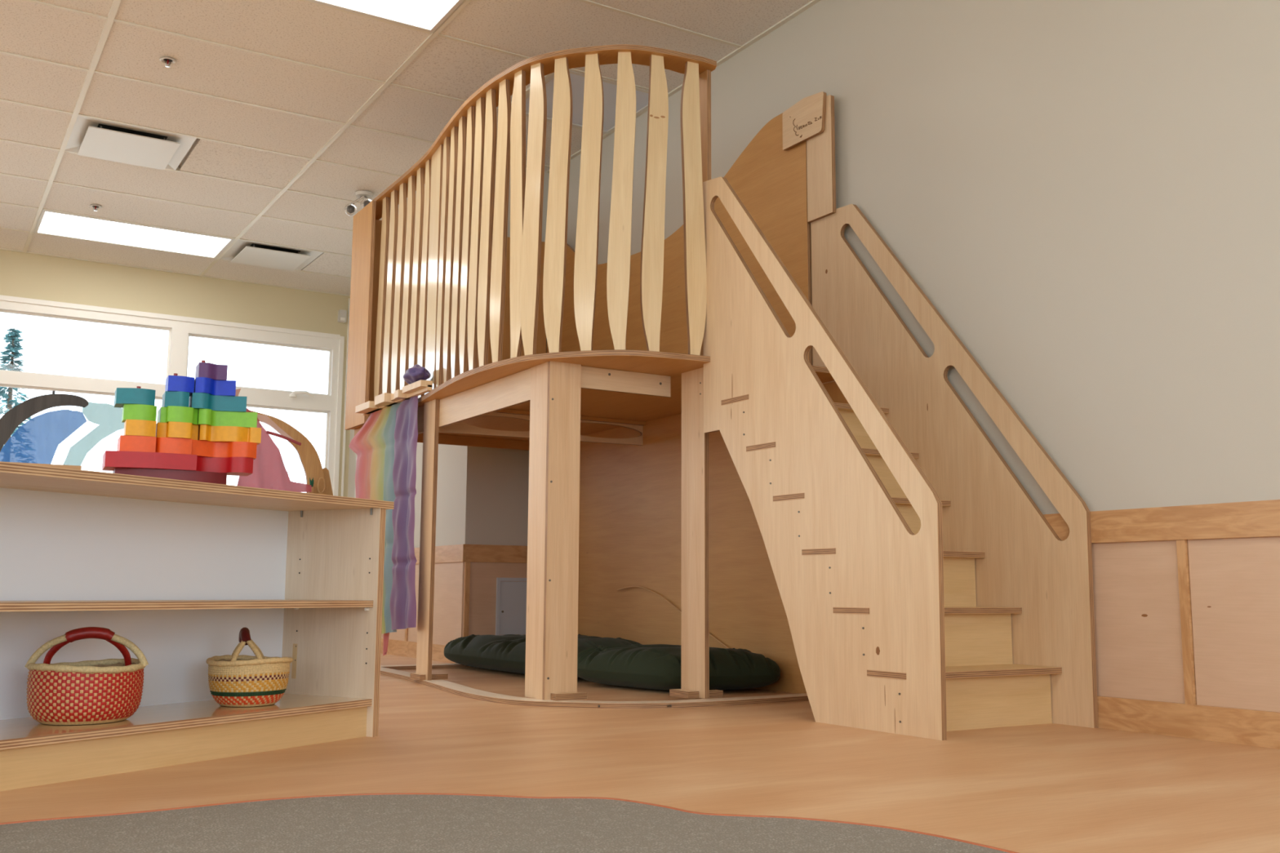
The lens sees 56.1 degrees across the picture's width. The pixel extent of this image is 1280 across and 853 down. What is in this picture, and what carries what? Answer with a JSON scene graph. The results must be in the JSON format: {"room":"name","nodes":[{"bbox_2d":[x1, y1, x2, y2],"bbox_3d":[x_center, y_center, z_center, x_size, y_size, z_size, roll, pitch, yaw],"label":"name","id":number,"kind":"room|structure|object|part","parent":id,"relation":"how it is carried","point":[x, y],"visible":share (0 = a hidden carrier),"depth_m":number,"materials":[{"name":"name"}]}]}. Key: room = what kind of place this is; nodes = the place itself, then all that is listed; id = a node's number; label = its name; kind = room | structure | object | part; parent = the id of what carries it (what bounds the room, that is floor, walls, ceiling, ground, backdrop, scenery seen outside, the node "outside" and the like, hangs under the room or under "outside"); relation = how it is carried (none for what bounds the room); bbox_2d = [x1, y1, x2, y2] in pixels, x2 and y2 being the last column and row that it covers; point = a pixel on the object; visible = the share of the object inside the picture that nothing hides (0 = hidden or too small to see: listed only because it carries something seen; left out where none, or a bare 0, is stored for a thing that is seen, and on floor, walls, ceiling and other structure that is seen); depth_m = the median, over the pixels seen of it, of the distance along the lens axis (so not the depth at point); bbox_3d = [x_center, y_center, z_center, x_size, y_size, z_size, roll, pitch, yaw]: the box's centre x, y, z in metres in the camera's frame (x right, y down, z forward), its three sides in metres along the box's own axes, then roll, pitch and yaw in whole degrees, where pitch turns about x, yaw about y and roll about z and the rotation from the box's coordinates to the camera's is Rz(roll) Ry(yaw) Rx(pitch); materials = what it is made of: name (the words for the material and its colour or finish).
{"room":"preschool classroom","nodes":[
{"label":"preschool classroom","id":0,"kind":"room"},
{"bbox_2d":[0,249,350,497],"bbox_3d":[-5.912,-0.047,7.647,8.487,2.875,0.150,5,-9,-31],"label":"wall","id":1,"kind":"structure","parent":0,"point":[24,275],"depth_m":9.14,"materials":[{"name":"beige paint"}]},
{"bbox_2d":[0,300,181,399],"bbox_3d":[-4.081,-0.035,8.739,1.300,1.670,0.090,5,-9,-31],"label":"window","id":2,"kind":"structure","parent":1,"relation":"in","point":[10,379],"depth_m":8.78,"materials":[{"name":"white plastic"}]},
{"bbox_2d":[0,294,340,339],"bbox_3d":[-5.176,-0.971,8.128,6.400,0.035,0.014,5,-9,-31],"label":"trim","id":3,"kind":"structure","parent":1,"relation":"attached to","point":[6,298],"depth_m":9.07,"materials":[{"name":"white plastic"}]},
{"bbox_2d":[177,320,339,492],"bbox_3d":[-2.980,0.058,9.376,1.250,1.670,0.138,5,-9,-31],"label":"window","id":4,"kind":"structure","parent":1,"relation":"in","point":[298,401],"depth_m":9.52,"materials":[{"name":"white plastic"}]},
{"bbox_3d":[-2.690,-0.257,9.543,0.192,0.053,0.060,3,-8,-20],"label":"crank handle","id":5,"kind":"part","parent":4,"relation":"part of","materials":[{"name":"white plastic"}]},
{"bbox_2d":[333,336,344,496],"bbox_3d":[-2.434,0.112,9.671,0.035,1.710,0.014,5,-9,-31],"label":"trim","id":6,"kind":"structure","parent":1,"relation":"attached to","point":[342,338],"depth_m":9.69,"materials":[{"name":"white plastic"}]},
{"bbox_2d":[337,309,346,323],"bbox_3d":[-2.430,-0.900,9.796,0.062,0.100,0.038,5,-9,-31],"label":"wall sensor","id":7,"kind":"object","parent":1,"relation":"attached to","point":[342,314],"visible":1,"depth_m":9.78,"materials":[{"name":"white paint"}]},
{"bbox_2d":[341,297,350,496],"bbox_3d":[-2.391,0.312,9.672,0.016,2.755,0.012,5,-9,-31],"label":"trim","id":8,"kind":"structure","parent":1,"relation":"attached to","point":[344,430],"depth_m":9.72,"materials":[{"name":"white plastic"}]},
{"bbox_2d":[0,0,821,296],"bbox_3d":[-2.460,-2.178,2.245,8.487,0.123,13.370,5,-9,-31],"label":"ceiling","id":9,"kind":"structure","parent":0,"point":[293,108],"depth_m":5.85,"materials":[{"name":"tile"}]},
{"bbox_2d":[89,204,102,211],"bbox_3d":[-3.439,-1.378,7.582,0.072,0.035,0.072,5,-9,-31],"label":"sprinkler","id":10,"kind":"object","parent":9,"relation":"attached to","point":[95,207],"visible":1,"depth_m":7.58,"materials":[{"name":"white paint"}]},
{"bbox_2d":[64,115,196,169],"bbox_3d":[-2.779,-1.539,6.523,0.593,0.046,0.584,5,-9,-31],"label":"ceiling vent","id":11,"kind":"object","parent":9,"relation":"in","point":[90,137],"visible":0.98,"depth_m":6.49,"materials":[{"name":"white metal"}]},
{"bbox_3d":[-2.792,-1.514,6.550,0.453,0.006,0.478,5,-9,-31],"label":"plate","id":12,"kind":"part","parent":11,"relation":"part of","materials":[{"name":"white paint"}]},
{"bbox_2d":[34,209,234,258],"bbox_3d":[-3.455,-1.318,8.217,1.200,0.030,0.584,5,-9,-31],"label":"recessed light","id":13,"kind":"object","parent":9,"relation":"in","point":[50,223],"visible":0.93,"depth_m":8.21,"materials":[{"name":"white paint"}]},
{"bbox_2d":[160,57,176,67],"bbox_3d":[-2.155,-1.659,5.479,0.072,0.035,0.072,5,-9,-31],"label":"sprinkler","id":14,"kind":"object","parent":9,"relation":"attached to","point":[167,60],"visible":1,"depth_m":5.48,"materials":[{"name":"white paint"}]},
{"bbox_2d":[219,240,323,271],"bbox_3d":[-2.672,-1.241,8.689,0.593,0.046,0.584,5,-9,-31],"label":"ceiling vent","id":15,"kind":"object","parent":9,"relation":"in","point":[244,252],"visible":0.99,"depth_m":8.66,"materials":[{"name":"white metal"}]},
{"bbox_3d":[-2.685,-1.217,8.716,0.453,0.006,0.478,5,-9,-31],"label":"plate","id":16,"kind":"part","parent":15,"relation":"part of","materials":[{"name":"white paint"}]},
{"bbox_2d":[344,191,373,216],"bbox_3d":[-1.694,-1.350,7.304,0.202,0.138,0.120,-3,-9,25],"label":"lamp","id":17,"kind":"object","parent":9,"relation":"attached to","point":[350,209],"visible":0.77,"depth_m":7.28,"materials":[{"name":"white paint"}]},
{"bbox_3d":[-1.761,-1.319,7.307,0.076,0.076,0.076,5,-9,-31],"label":"globe","id":18,"kind":"part","parent":17,"relation":"part of","materials":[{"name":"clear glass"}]},
{"bbox_3d":[-1.720,-1.378,7.311,0.089,0.063,0.014,-1,-8,6],"label":"stem","id":19,"kind":"part","parent":17,"relation":"part of","materials":[{"name":"silver metal"}]},
{"bbox_3d":[-1.649,-1.340,7.261,0.084,0.084,0.084,5,-9,-31],"label":"globe","id":20,"kind":"part","parent":17,"relation":"part of","materials":[{"name":"clear glass"}]},
{"bbox_2d":[306,0,464,33],"bbox_3d":[-1.254,-1.796,4.643,1.200,0.030,0.584,5,-9,-31],"label":"recessed light","id":21,"kind":"object","parent":9,"relation":"in","point":[427,15],"visible":1,"depth_m":5.00,"materials":[{"name":"white paint"}]},
{"bbox_2d":[525,70,648,133],"bbox_3d":[-0.268,-1.612,5.939,0.590,0.030,0.584,5,-9,-31],"label":"recessed light","id":22,"kind":"object","parent":9,"relation":"in","point":[577,79],"visible":0.28,"depth_m":5.91,"materials":[{"name":"white paint"}]},
{"bbox_2d":[354,161,549,663],"bbox_3d":[-1.222,-0.003,7.401,0.487,2.775,1.905,5,-9,-31],"label":"wall","id":23,"kind":"structure","parent":0,"point":[482,514],"depth_m":6.52,"materials":[{"name":"beige paint"}]},
{"bbox_3d":[-1.430,1.309,7.099,0.018,0.090,1.903,5,-9,-31],"label":"baseboard","id":24,"kind":"part","parent":23,"relation":"part of","materials":[{"name":"brown wood"}]},
{"bbox_3d":[-1.429,1.044,7.146,0.008,0.452,1.885,5,-9,-31],"label":"wainscot panel","id":25,"kind":"part","parent":23,"relation":"part of","materials":[{"name":"beige wood"}]},
{"bbox_3d":[-1.426,0.778,7.171,0.018,0.093,1.905,5,-9,-31],"label":"chair rail","id":26,"kind":"part","parent":23,"relation":"part of","materials":[{"name":"brown wood"}]},
{"bbox_3d":[-0.732,0.955,6.468,0.469,0.452,0.008,5,-9,-31],"label":"wainscot panel","id":27,"kind":"part","parent":23,"relation":"part of","materials":[{"name":"beige wood"}]},
{"bbox_3d":[-0.727,0.690,6.499,0.469,0.093,0.020,5,-9,-31],"label":"chair rail","id":28,"kind":"part","parent":23,"relation":"part of","materials":[{"name":"brown wood"}]},
{"bbox_2d":[495,577,526,635],"bbox_3d":[-0.659,0.982,6.497,0.257,0.323,0.012,5,-9,-31],"label":"access panel","id":29,"kind":"object","parent":23,"relation":"attached to","point":[511,593],"visible":0.67,"depth_m":6.47,"materials":[{"name":"grey paint"}]},
{"bbox_2d":[0,653,1279,852],"bbox_3d":[-2.476,0.669,1.855,8.487,0.080,13.370,5,-9,-31],"label":"floor","id":30,"kind":"structure","parent":0,"point":[1050,788],"depth_m":2.58,"materials":[{"name":"brown wood"}]},
{"bbox_2d":[0,391,88,470],"bbox_3d":[-2.978,0.492,5.825,0.459,1.345,0.130,5,-9,-31],"label":"playstand","id":31,"kind":"object","parent":30,"relation":"on","point":[13,418],"visible":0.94,"depth_m":5.84,"materials":[{"name":"brown wood"}]},
{"bbox_2d":[0,409,86,464],"bbox_3d":[-2.983,0.509,5.920,0.400,1.218,0.036,5,-9,-31],"label":"canopy silk","id":32,"kind":"object","parent":31,"relation":"hanging from","point":[37,441],"visible":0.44,"depth_m":5.98,"materials":[{"name":"blue fabric"}]},
{"bbox_2d":[62,401,124,466],"bbox_3d":[-2.763,0.507,6.079,0.410,1.266,0.024,5,-9,-31],"label":"canopy silk","id":33,"kind":"object","parent":31,"relation":"hanging from","point":[108,417],"visible":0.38,"depth_m":6.14,"materials":[{"name":"teal fabric"}]},
{"bbox_2d":[0,462,394,791],"bbox_3d":[-1.317,0.406,2.481,0.374,0.624,1.978,-4,-9,29],"label":"shelf unit","id":34,"kind":"object","parent":30,"relation":"on","point":[176,569],"visible":0.99,"depth_m":2.96,"materials":[{"name":"brown wood"}]},
{"bbox_2d":[24,626,148,724],"bbox_3d":[-1.209,0.540,2.624,0.244,0.202,0.229,5,-9,-31],"label":"woven basket","id":35,"kind":"object","parent":34,"relation":"on","point":[108,690],"visible":1,"depth_m":2.54,"materials":[{"name":"wicker"}]},
{"bbox_3d":[-1.458,0.402,2.561,0.014,0.554,1.876,-4,-9,29],"label":"panel","id":36,"kind":"part","parent":34,"relation":"part of","materials":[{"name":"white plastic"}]},
{"bbox_2d":[112,468,226,484],"bbox_3d":[-1.122,0.126,2.867,0.248,0.037,0.113,4,-9,-27],"label":"block","id":37,"kind":"object","parent":34,"relation":"on","point":[185,475],"visible":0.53,"depth_m":2.83,"materials":[{"name":"red wood"}]},
{"bbox_2d":[102,450,196,471],"bbox_3d":[-1.162,0.085,2.844,0.201,0.037,0.121,4,-9,-25],"label":"block","id":38,"kind":"object","parent":37,"relation":"on","point":[112,460],"visible":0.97,"depth_m":2.79,"materials":[{"name":"red wood"}]},
{"bbox_2d":[116,435,156,452],"bbox_3d":[-1.190,0.046,2.836,0.077,0.037,0.106,4,-9,-27],"label":"block","id":39,"kind":"object","parent":38,"relation":"on","point":[125,442],"visible":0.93,"depth_m":2.79,"materials":[{"name":"orange wood"}]},
{"bbox_2d":[123,419,156,436],"bbox_3d":[-1.176,0.002,2.823,0.066,0.047,0.066,4,-9,-27],"label":"block","id":40,"kind":"object","parent":39,"relation":"on","point":[131,427],"visible":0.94,"depth_m":2.79,"materials":[{"name":"wood"}]},
{"bbox_2d":[121,404,156,422],"bbox_3d":[-1.181,-0.030,2.833,0.071,0.037,0.066,4,-9,-27],"label":"block","id":41,"kind":"object","parent":40,"relation":"on","point":[130,411],"visible":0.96,"depth_m":2.80,"materials":[{"name":"green wood"}]},
{"bbox_2d":[113,386,155,408],"bbox_3d":[-1.196,-0.071,2.842,0.084,0.047,0.086,4,-9,-27],"label":"block","id":42,"kind":"object","parent":41,"relation":"on","point":[122,396],"visible":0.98,"depth_m":2.80,"materials":[{"name":"teal wood"}]},
{"bbox_2d":[155,437,192,454],"bbox_3d":[-1.120,0.051,2.871,0.078,0.037,0.112,4,-9,-27],"label":"block","id":43,"kind":"object","parent":38,"relation":"on","point":[163,445],"visible":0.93,"depth_m":2.82,"materials":[{"name":"orange wood"}]},
{"bbox_2d":[155,421,198,439],"bbox_3d":[-1.107,0.014,2.870,0.092,0.037,0.101,4,-9,-27],"label":"block","id":44,"kind":"object","parent":43,"relation":"on","point":[170,429],"visible":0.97,"depth_m":2.83,"materials":[{"name":"orange wood"}]},
{"bbox_2d":[156,405,198,425],"bbox_3d":[-1.109,-0.028,2.883,0.082,0.047,0.114,4,-9,-27],"label":"block","id":45,"kind":"object","parent":44,"relation":"on","point":[171,413],"visible":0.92,"depth_m":2.84,"materials":[{"name":"green wood"}]},
{"bbox_2d":[161,391,189,407],"bbox_3d":[-1.115,-0.060,2.881,0.053,0.037,0.086,4,-9,-27],"label":"block","id":46,"kind":"object","parent":45,"relation":"on","point":[178,398],"visible":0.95,"depth_m":2.85,"materials":[{"name":"teal wood"}]},
{"bbox_2d":[164,373,194,395],"bbox_3d":[-1.106,-0.103,2.885,0.059,0.047,0.071,4,-9,-27],"label":"block","id":47,"kind":"object","parent":46,"relation":"on","point":[175,382],"visible":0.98,"depth_m":2.85,"materials":[{"name":"blue wood"}]},
{"bbox_2d":[195,455,253,475],"bbox_3d":[-1.011,0.095,2.910,0.132,0.037,0.094,4,-9,-25],"label":"block","id":48,"kind":"object","parent":37,"relation":"on","point":[233,466],"visible":0.94,"depth_m":2.89,"materials":[{"name":"red wood"}]},
{"bbox_2d":[191,440,257,459],"bbox_3d":[-1.013,0.058,2.914,0.149,0.037,0.095,4,-9,-26],"label":"block","id":49,"kind":"object","parent":48,"relation":"on","point":[200,448],"visible":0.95,"depth_m":2.89,"materials":[{"name":"orange wood"}]},
{"bbox_2d":[197,424,261,444],"bbox_3d":[-1.005,0.023,2.931,0.142,0.037,0.089,4,-9,-25],"label":"block","id":50,"kind":"object","parent":49,"relation":"on","point":[206,433],"visible":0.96,"depth_m":2.89,"materials":[{"name":"orange wood"}]},
{"bbox_2d":[196,408,257,427],"bbox_3d":[-1.012,-0.015,2.931,0.134,0.037,0.093,4,-9,-27],"label":"block","id":51,"kind":"object","parent":50,"relation":"on","point":[210,417],"visible":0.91,"depth_m":2.91,"materials":[{"name":"green wood"}]},
{"bbox_2d":[188,392,246,412],"bbox_3d":[-1.030,-0.054,2.925,0.124,0.037,0.096,4,-9,-27],"label":"block","id":52,"kind":"object","parent":51,"relation":"on","point":[197,400],"visible":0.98,"depth_m":2.90,"materials":[{"name":"teal wood"}]},
{"bbox_2d":[193,377,235,395],"bbox_3d":[-1.039,-0.092,2.926,0.098,0.037,0.096,5,-9,-31],"label":"block","id":53,"kind":"object","parent":52,"relation":"on","point":[202,384],"visible":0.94,"depth_m":2.90,"materials":[{"name":"blue wood"}]},
{"bbox_2d":[195,360,227,380],"bbox_3d":[-1.043,-0.135,2.923,0.070,0.047,0.071,5,-9,-31],"label":"block","id":54,"kind":"object","parent":53,"relation":"on","point":[203,369],"visible":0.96,"depth_m":2.90,"materials":[{"name":"purple wood"}]},
{"bbox_2d":[235,388,240,395],"bbox_3d":[-0.994,-0.081,2.956,0.018,0.026,0.012,4,-9,-27],"label":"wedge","id":55,"kind":"object","parent":52,"relation":"on","point":[237,391],"visible":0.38,"depth_m":2.95,"materials":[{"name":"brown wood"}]},
{"bbox_3d":[-1.303,0.371,2.479,0.313,0.017,1.872,-4,-9,29],"label":"shelf","id":56,"kind":"part","parent":34,"relation":"part of","materials":[{"name":"brown wood"}]},
{"bbox_2d":[206,627,293,706],"bbox_3d":[-0.980,0.601,3.014,0.210,0.190,0.203,5,-9,-31],"label":"woven basket","id":57,"kind":"object","parent":34,"relation":"on","point":[235,680],"visible":1,"depth_m":2.94,"materials":[{"name":"wicker"}]},
{"bbox_3d":[-0.850,0.532,3.299,0.345,0.604,0.022,-4,-9,29],"label":"panel","id":58,"kind":"part","parent":34,"relation":"part of","materials":[{"name":"brown wood"}]},
{"bbox_2d":[226,410,333,495],"bbox_3d":[-1.925,0.577,6.398,0.680,1.345,0.162,5,-9,-31],"label":"arch","id":59,"kind":"object","parent":30,"relation":"on","point":[308,456],"visible":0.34,"depth_m":6.55,"materials":[{"name":"brown wood"}]},
{"bbox_2d":[236,408,311,492],"bbox_3d":[-1.973,0.535,6.317,0.468,1.285,0.073,5,-9,-33],"label":"canopy silk","id":60,"kind":"object","parent":59,"relation":"hanging from","point":[269,472],"visible":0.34,"depth_m":6.38,"materials":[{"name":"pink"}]},
{"bbox_3d":[-1.957,0.182,6.467,0.516,0.545,0.022,5,-9,-31],"label":"curved arm","id":61,"kind":"part","parent":59,"relation":"part of","materials":[{"name":"brown wood"}]},
{"bbox_2d":[308,477,315,493],"bbox_3d":[-1.774,0.320,6.489,0.036,0.087,0.036,5,-9,-31],"label":"plant pot","id":62,"kind":"object","parent":59,"relation":"on","point":[311,482],"visible":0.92,"depth_m":6.48,"materials":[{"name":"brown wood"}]},
{"bbox_3d":[-1.774,0.345,6.486,0.036,0.036,0.036,5,-9,-31],"label":"pot","id":63,"kind":"part","parent":62,"relation":"part of","materials":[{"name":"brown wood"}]},
{"bbox_2d":[317,477,325,493],"bbox_3d":[-1.727,0.320,6.506,0.043,0.091,0.015,5,-9,-31],"label":"hoop","id":64,"kind":"object","parent":59,"relation":"on","point":[320,477],"visible":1,"depth_m":6.51,"materials":[{"name":"brown wood"}]},
{"bbox_3d":[-1.740,0.750,6.572,0.159,1.051,0.022,5,-9,-31],"label":"frame","id":65,"kind":"part","parent":59,"relation":"part of","materials":[{"name":"brown wood"}]},
{"bbox_2d":[444,634,525,674],"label":"floor cushion","id":66,"kind":"object","parent":30,"relation":"on","point":[505,653],"depth_m":5.65,"materials":[{"name":"green fabric"}]},
{"bbox_2d":[0,792,1018,852],"bbox_3d":[-0.145,0.386,0.018,3.033,0.008,4.269,5,-9,-31],"label":"carpet","id":67,"kind":"object","parent":30,"relation":"on","point":[398,822],"visible":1,"depth_m":1.91,"materials":[{"name":"grey carpet"}]},
{"bbox_2d":[345,44,848,709],"bbox_3d":[-0.377,-0.080,5.244,1.223,2.350,2.541,5,-9,-31],"label":"loft","id":68,"kind":"object","parent":30,"relation":"on","point":[628,486],"visible":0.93,"depth_m":4.72,"materials":[{"name":"brown wood"}]},
{"bbox_2d":[355,379,432,414],"bbox_3d":[-1.113,-0.128,5.337,0.071,0.049,0.840,5,-9,-31],"label":"peg rack","id":69,"kind":"object","parent":68,"relation":"attached to","point":[384,400],"visible":1,"depth_m":5.28,"materials":[{"name":"brown wood"}]},
{"bbox_2d":[348,402,401,655],"bbox_3d":[-1.232,0.486,5.548,0.071,1.122,0.751,5,-9,-31],"label":"play silk","id":70,"kind":"object","parent":69,"relation":"hanging from","point":[373,445],"visible":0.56,"depth_m":5.48,"materials":[{"name":"multicoloured fabric"}]},
{"bbox_2d":[390,395,417,630],"bbox_3d":[-1.010,0.369,5.155,0.042,1.004,0.333,5,-9,-28],"label":"play silk","id":71,"kind":"object","parent":69,"relation":"hanging from","point":[402,597],"visible":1,"depth_m":5.15,"materials":[{"name":"purple fabric"}]},
{"bbox_2d":[403,364,431,384],"bbox_3d":[-0.952,-0.221,5.095,0.103,0.086,0.196,5,-9,-31],"label":"bundle","id":72,"kind":"object","parent":69,"relation":"on","point":[416,373],"visible":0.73,"depth_m":5.04,"materials":[{"name":"purple fabric"}]},
{"bbox_3d":[-0.894,0.470,5.055,0.018,1.167,0.130,5,-9,-31],"label":"post","id":73,"kind":"part","parent":68,"relation":"part of","materials":[{"name":"brown wood"}]},
{"bbox_3d":[-0.887,-0.670,5.186,0.018,1.087,0.164,4,-9,-24],"label":"railing post","id":74,"kind":"part","parent":68,"relation":"part of","materials":[{"name":"brown wood"}]},
{"bbox_3d":[-0.356,0.358,4.216,0.018,1.167,0.135,5,-9,-31],"label":"post","id":75,"kind":"part","parent":68,"relation":"part of","materials":[{"name":"brown wood"}]},
{"bbox_3d":[-0.746,-1.230,5.159,0.552,0.018,2.515,7,-10,-41],"label":"cap rail","id":76,"kind":"part","parent":68,"relation":"part of","materials":[{"name":"brown wood"}]},
{"bbox_3d":[-0.271,0.353,4.178,0.124,1.167,0.018,5,-9,-31],"label":"post","id":77,"kind":"part","parent":68,"relation":"part of","materials":[{"name":"brown wood"}]},
{"bbox_2d":[617,586,728,648],"bbox_3d":[0.151,0.858,5.351,0.012,0.293,0.992,5,-9,-31],"label":"cord","id":78,"kind":"object","parent":68,"relation":"attached to","point":[663,597],"visible":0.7,"depth_m":5.44,"materials":[{"name":"brown plastic"}]},
{"bbox_3d":[0.077,-0.022,5.647,0.018,2.350,2.270,5,-9,-31],"label":"panel","id":79,"kind":"part","parent":68,"relation":"part of","materials":[{"name":"brown wood"}]},
{"bbox_3d":[0.197,0.373,4.303,0.018,1.167,0.150,5,-9,-31],"label":"post","id":80,"kind":"part","parent":68,"relation":"part of","materials":[{"name":"brown wood"}]},
{"bbox_3d":[0.733,0.416,4.508,0.012,1.180,0.237,5,-9,-31],"label":"panel","id":81,"kind":"part","parent":68,"relation":"part of","materials":[{"name":"brown wood"}]},
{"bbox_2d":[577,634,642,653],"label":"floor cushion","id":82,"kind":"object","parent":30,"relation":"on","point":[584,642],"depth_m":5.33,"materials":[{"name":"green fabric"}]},
{"bbox_2d":[577,644,780,690],"bbox_3d":[0.138,0.962,4.803,0.597,0.166,0.777,5,-9,-31],"label":"floor cushion","id":83,"kind":"object","parent":30,"relation":"on","point":[654,666],"visible":0.86,"depth_m":4.61,"materials":[{"name":"green fabric"}]},
{"bbox_2d":[702,176,1097,740],"bbox_3d":[0.746,-0.002,3.967,0.628,1.862,1.245,5,-9,-31],"label":"staircase","id":84,"kind":"structure","parent":30,"relation":"on","point":[924,591],"depth_m":3.73,"materials":[{"name":"brown wood"}]},
{"bbox_3d":[0.521,-0.029,3.755,0.018,1.855,1.114,5,-9,-31],"label":"panel","id":85,"kind":"part","parent":84,"relation":"part of","materials":[{"name":"brown wood"}]},
{"bbox_3d":[1.006,0.021,4.125,0.018,1.862,1.245,5,-9,-31],"label":"panel","id":86,"kind":"part","parent":84,"relation":"part of","materials":[{"name":"brown wood"}]},
{"bbox_2d":[347,0,1279,712],"bbox_3d":[1.096,-0.478,4.208,0.136,2.875,13.370,5,-9,-31],"label":"wall","id":87,"kind":"structure","parent":0,"point":[1086,193],"depth_m":3.60,"materials":[{"name":"beige paint"}]},
{"bbox_3d":[1.182,0.600,3.801,0.006,0.452,1.190,5,-9,-31],"label":"wainscot panel","id":88,"kind":"part","parent":87,"relation":"part of","materials":[{"name":"brown wood"}]},
{"bbox_2d":[1043,499,1279,542],"bbox_3d":[1.955,0.167,2.571,0.020,0.093,9.550,5,-9,-31],"label":"trim","id":89,"kind":"structure","parent":87,"relation":"attached to","point":[1261,518],"depth_m":3.30,"materials":[{"name":"brown wood"}]},
{"bbox_2d":[1097,695,1279,749],"bbox_3d":[1.953,0.697,2.499,0.018,0.090,9.550,5,-9,-31],"label":"baseboard","id":90,"kind":"structure","parent":87,"relation":"attached to","point":[1260,728],"depth_m":3.24,"materials":[{"name":"brown wood"}]},
{"bbox_3d":[1.821,0.461,2.763,0.006,0.452,1.205,5,-9,-31],"label":"wainscot panel","id":91,"kind":"part","parent":87,"relation":"part of","materials":[{"name":"brown wood"}]},
{"label":"outside","id":92,"kind":"structure","parent":0,"visible":0},
{"bbox_3d":[-23.839,6.465,43.360,85.000,0.280,80.330,5,-9,-31],"label":"ground","id":93,"kind":"structure","parent":92,"visible":0},
{"bbox_2d":[0,328,31,447],"bbox_3d":[-11.813,0.791,22.170,2.012,5.340,1.983,-1,-8,8],"label":"pine tree","id":94,"kind":"object","parent":93,"relation":"on","point":[13,335],"visible":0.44,"depth_m":22.44,"materials":[{"name":"green plant"}]}
]}

